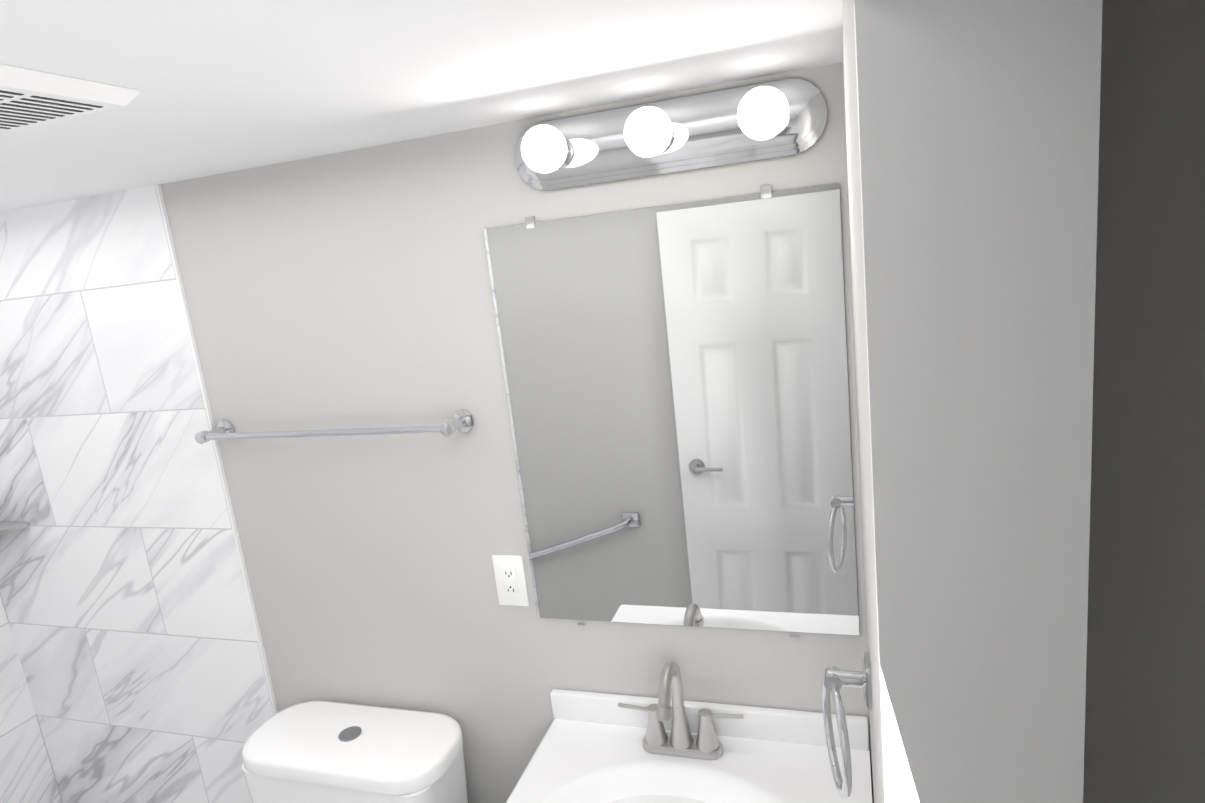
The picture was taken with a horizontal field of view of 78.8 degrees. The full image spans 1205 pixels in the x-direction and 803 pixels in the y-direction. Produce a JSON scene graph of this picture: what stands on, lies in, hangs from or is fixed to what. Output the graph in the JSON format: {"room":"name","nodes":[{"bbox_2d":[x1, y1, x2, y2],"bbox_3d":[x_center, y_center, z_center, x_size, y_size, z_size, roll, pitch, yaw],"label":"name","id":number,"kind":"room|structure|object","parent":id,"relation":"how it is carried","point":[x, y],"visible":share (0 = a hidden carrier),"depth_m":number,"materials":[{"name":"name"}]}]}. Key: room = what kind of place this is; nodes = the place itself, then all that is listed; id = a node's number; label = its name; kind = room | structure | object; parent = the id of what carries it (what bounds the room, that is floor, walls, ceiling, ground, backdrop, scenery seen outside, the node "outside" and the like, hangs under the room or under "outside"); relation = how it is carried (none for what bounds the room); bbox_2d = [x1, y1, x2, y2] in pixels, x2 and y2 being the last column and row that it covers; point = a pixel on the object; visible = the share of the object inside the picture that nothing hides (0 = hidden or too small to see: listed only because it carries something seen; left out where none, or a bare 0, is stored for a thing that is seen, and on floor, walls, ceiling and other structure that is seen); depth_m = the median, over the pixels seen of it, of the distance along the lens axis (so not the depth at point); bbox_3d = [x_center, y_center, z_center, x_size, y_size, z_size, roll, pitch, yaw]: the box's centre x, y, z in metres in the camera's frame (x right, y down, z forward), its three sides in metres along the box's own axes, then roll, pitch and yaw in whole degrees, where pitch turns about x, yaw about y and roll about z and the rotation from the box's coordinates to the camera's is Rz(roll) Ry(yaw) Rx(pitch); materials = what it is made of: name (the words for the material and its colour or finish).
{"room":"bathroom","nodes":[
{"label":"bathroom","id":0,"kind":"room"},
{"bbox_2d":[0,594,62,802],"bbox_3d":[-2.035,0.746,1.449,0.120,2.290,1.924,-3,12,19],"label":"wall","id":1,"kind":"structure","parent":0,"point":[26,773],"depth_m":2.16,"materials":[{"name":"tile"}]},
{"bbox_2d":[0,0,842,212],"bbox_3d":[-0.383,-0.399,0.636,3.922,0.100,1.924,-3,12,19],"label":"ceiling","id":2,"kind":"structure","parent":0,"point":[224,86],"depth_m":0.95,"materials":[{"name":"white paint"}]},
{"bbox_2d":[0,64,140,132],"bbox_3d":[-0.707,-0.340,0.829,0.230,0.019,0.230,-3,12,19],"label":"ceiling vent","id":3,"kind":"object","parent":2,"relation":"in","point":[29,99],"visible":0.98,"depth_m":0.84,"materials":[{"name":"white plastic"}]},
{"bbox_2d":[161,62,872,802],"bbox_3d":[-0.534,0.504,1.799,2.622,2.290,0.120,-3,12,19],"label":"wall","id":4,"kind":"structure","parent":0,"point":[347,290],"depth_m":1.60,"materials":[{"name":"grey paint"}]},
{"bbox_2d":[0,184,277,802],"bbox_3d":[-1.311,0.552,1.994,0.921,2.090,0.010,-3,12,19],"label":"wall tiles","id":5,"kind":"structure","parent":4,"relation":"attached to","point":[127,597],"depth_m":1.91,"materials":[{"name":"white"}]},
{"bbox_2d":[0,521,28,534],"bbox_3d":[-1.709,0.366,1.964,0.200,0.016,0.200,-3,12,19],"label":"corner shelf","id":6,"kind":"object","parent":5,"relation":"attached to","point":[6,527],"visible":1,"depth_m":2.01,"materials":[{"name":"grey stone"}]},
{"bbox_2d":[195,409,473,443],"bbox_3d":[-0.605,0.062,1.606,0.685,0.048,0.080,-3,12,19],"label":"towel bar","id":7,"kind":"object","parent":4,"relation":"attached to","point":[463,420],"visible":1,"depth_m":1.55,"materials":[{"name":"silver metal"}]},
{"bbox_2d":[492,555,528,605],"bbox_3d":[-0.200,0.390,1.593,0.072,0.118,0.008,-3,12,19],"label":"electrical outlet","id":8,"kind":"object","parent":4,"relation":"attached to","point":[509,572],"visible":1,"depth_m":1.59,"materials":[{"name":"white plastic"}]},
{"bbox_2d":[515,79,826,189],"bbox_3d":[0.083,-0.448,1.229,0.560,0.120,0.136,-3,12,19],"label":"sconce","id":9,"kind":"object","parent":4,"relation":"attached to","point":[776,119],"visible":1,"depth_m":1.24,"materials":[{"name":"silver metal"}]},
{"bbox_2d":[483,183,858,637],"bbox_3d":[0.126,0.053,1.406,0.660,0.849,0.008,-3,12,19],"label":"mirror","id":10,"kind":"object","parent":4,"relation":"attached to","point":[676,384],"visible":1,"depth_m":1.39,"materials":[{"name":"silver mirror"}]},
{"bbox_2d":[842,0,1102,802],"bbox_3d":[0.336,0.634,0.690,0.120,2.290,1.710,-3,12,19],"label":"wall","id":11,"kind":"structure","parent":0,"point":[972,142],"depth_m":0.44,"materials":[{"name":"grey paint"}]},
{"bbox_2d":[821,652,871,798],"bbox_3d":[0.347,0.458,1.047,0.071,0.203,0.166,-3,12,19],"label":"towel ring","id":12,"kind":"object","parent":11,"relation":"attached to","point":[835,679],"visible":1,"depth_m":1.02,"materials":[{"name":"silver metal"}]},
{"bbox_2d":[1083,0,1204,802],"bbox_3d":[1.106,0.525,0.795,1.280,2.290,0.100,-3,12,19],"label":"wall","id":13,"kind":"structure","parent":0,"point":[1145,709],"depth_m":0.77,"materials":[{"name":"grey paint"}]},
{"bbox_3d":[-0.142,1.734,1.074,3.922,0.100,1.924,-3,12,19],"label":"floor","id":14,"kind":"structure","parent":0,"visible":0},
{"bbox_2d":[241,701,468,802],"bbox_3d":[-0.604,1.216,1.505,0.514,0.840,0.746,-3,12,19],"label":"toilet","id":15,"kind":"object","parent":14,"relation":"on","point":[319,752],"visible":0.98,"depth_m":1.61,"materials":[{"name":"white ceramic"}]},
{"bbox_2d":[506,661,871,802],"bbox_3d":[0.156,1.046,1.360,0.676,1.059,0.515,-3,12,19],"label":"bathroom vanity","id":16,"kind":"object","parent":14,"relation":"on","point":[596,747],"visible":0.96,"depth_m":1.44,"materials":[{"name":"white ceramic"}]},
{"bbox_2d":[617,661,743,760],"bbox_3d":[0.135,0.603,1.412,0.254,0.214,0.143,-3,12,19],"label":"faucet","id":17,"kind":"object","parent":16,"relation":"on","point":[652,744],"depth_m":1.45,"materials":[{"name":"silver metal"}]}
]}

